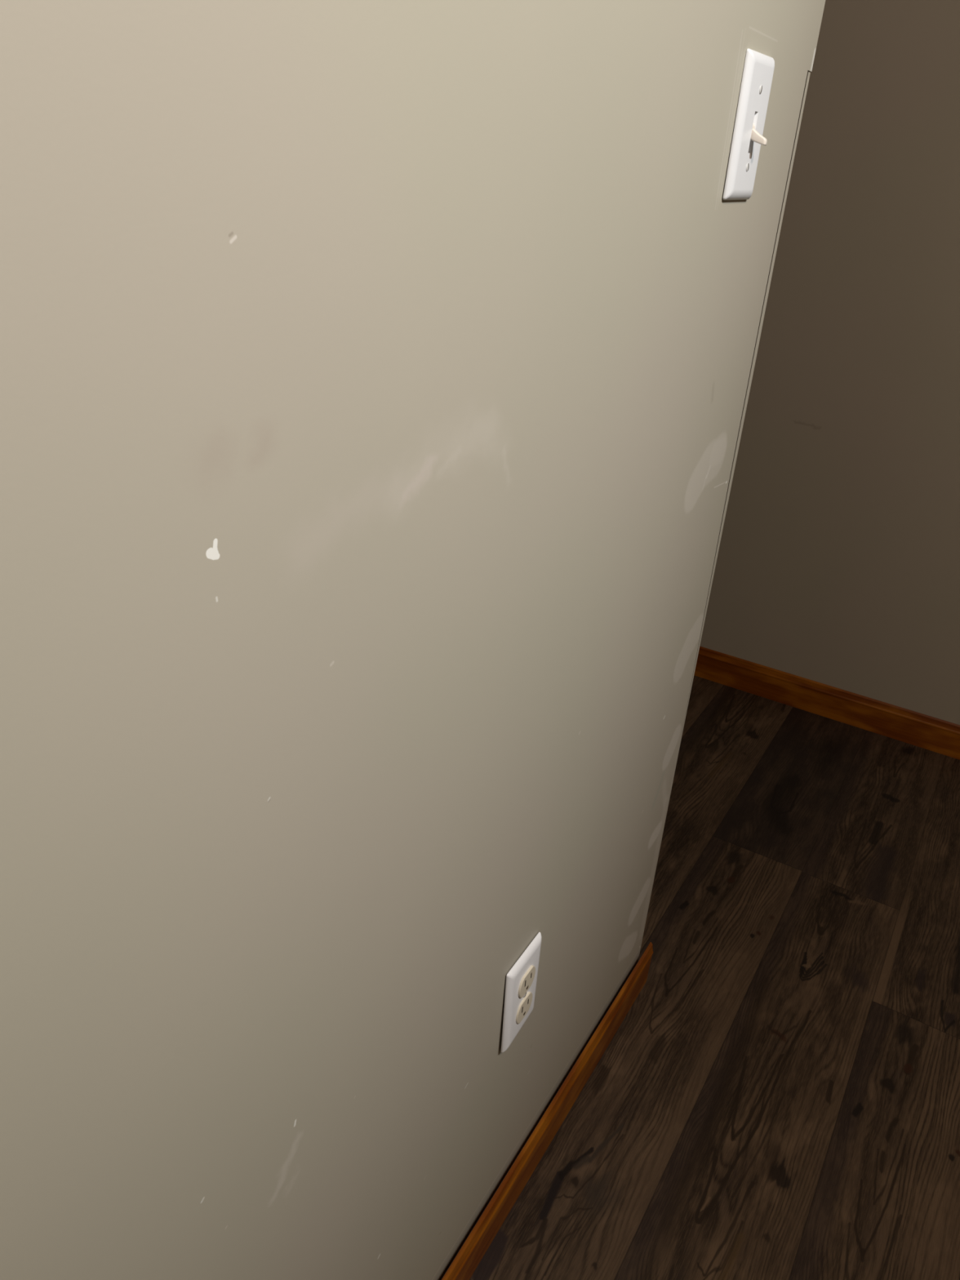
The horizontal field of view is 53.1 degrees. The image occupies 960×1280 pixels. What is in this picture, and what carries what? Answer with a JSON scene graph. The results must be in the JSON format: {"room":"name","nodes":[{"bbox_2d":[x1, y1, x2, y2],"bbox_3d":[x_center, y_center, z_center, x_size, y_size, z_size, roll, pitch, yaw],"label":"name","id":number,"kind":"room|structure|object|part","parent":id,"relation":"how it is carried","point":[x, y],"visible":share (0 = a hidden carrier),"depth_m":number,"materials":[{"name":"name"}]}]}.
{"room":"empty room","nodes":[
{"label":"empty room","id":0,"kind":"room"},
{"bbox_2d":[0,0,825,1279],"bbox_3d":[-0.798,0.218,-0.624,0.115,2.440,4.200,19,30,26],"label":"wall","id":1,"kind":"structure","parent":0,"point":[374,375],"depth_m":0.53,"materials":[{"name":"beige paint"}]},
{"bbox_2d":[501,932,542,1053],"bbox_3d":[0.045,0.370,1.005,0.009,0.114,0.071,19,32,26],"label":"electrical outlet","id":2,"kind":"object","parent":1,"relation":"attached to","point":[522,979],"visible":1,"depth_m":0.99,"materials":[{"name":"white plastic"}]},
{"bbox_2d":[515,991,532,1023],"bbox_3d":[0.044,0.387,1.014,0.008,0.029,0.034,19,32,26],"label":"socket","id":3,"kind":"object","parent":2,"relation":"attached to","point":[523,1004],"depth_m":1.01,"materials":[{"name":"beige plastic"}]},
{"bbox_2d":[518,964,535,997],"bbox_3d":[0.046,0.353,0.996,0.008,0.029,0.034,19,32,26],"label":"socket","id":4,"kind":"object","parent":2,"relation":"attached to","point":[526,977],"depth_m":0.99,"materials":[{"name":"beige plastic"}]},
{"bbox_2d":[441,942,653,1279],"bbox_3d":[-0.808,1.275,-0.099,0.008,0.083,4.198,19,30,26],"label":"baseboard","id":5,"kind":"structure","parent":1,"relation":"attached to","point":[485,1230],"depth_m":1.24,"materials":[{"name":"brown wood"}]},
{"bbox_2d":[637,71,810,961],"bbox_3d":[0.239,-0.023,1.276,0.114,1.266,0.015,19,30,26],"label":"trim","id":6,"kind":"structure","parent":1,"relation":"attached to","point":[784,202],"depth_m":1.09,"materials":[{"name":"beige paint"}]},
{"bbox_2d":[723,48,774,199],"bbox_3d":[0.244,-0.449,0.845,0.020,0.114,0.074,19,30,26],"label":"light switch","id":7,"kind":"object","parent":1,"relation":"attached to","point":[748,138],"visible":1,"depth_m":0.84,"materials":[{"name":"white plastic"}]},
{"bbox_3d":[0.244,-0.445,0.847,0.018,0.015,0.007,19,30,26],"label":"toggle lever","id":8,"kind":"part","parent":7,"relation":"part of","materials":[{"name":"beige plastic"}]},
{"bbox_2d":[469,675,959,1279],"bbox_3d":[-0.281,1.238,0.195,3.450,0.050,5.463,19,30,26],"label":"floor","id":9,"kind":"structure","parent":0,"point":[778,1096],"depth_m":1.46,"materials":[{"name":"brown wood"}]},
{"bbox_2d":[699,0,959,724],"bbox_3d":[1.179,-0.839,1.710,3.450,2.440,0.100,19,30,26],"label":"wall","id":10,"kind":"structure","parent":0,"point":[837,564],"depth_m":2.04,"materials":[{"name":"beige paint"}]},
{"bbox_2d":[693,646,959,759],"bbox_3d":[1.072,0.226,2.207,3.210,0.083,0.008,19,30,26],"label":"baseboard","id":11,"kind":"structure","parent":10,"relation":"attached to","point":[931,733],"depth_m":2.32,"materials":[{"name":"brown wood"}]}
]}

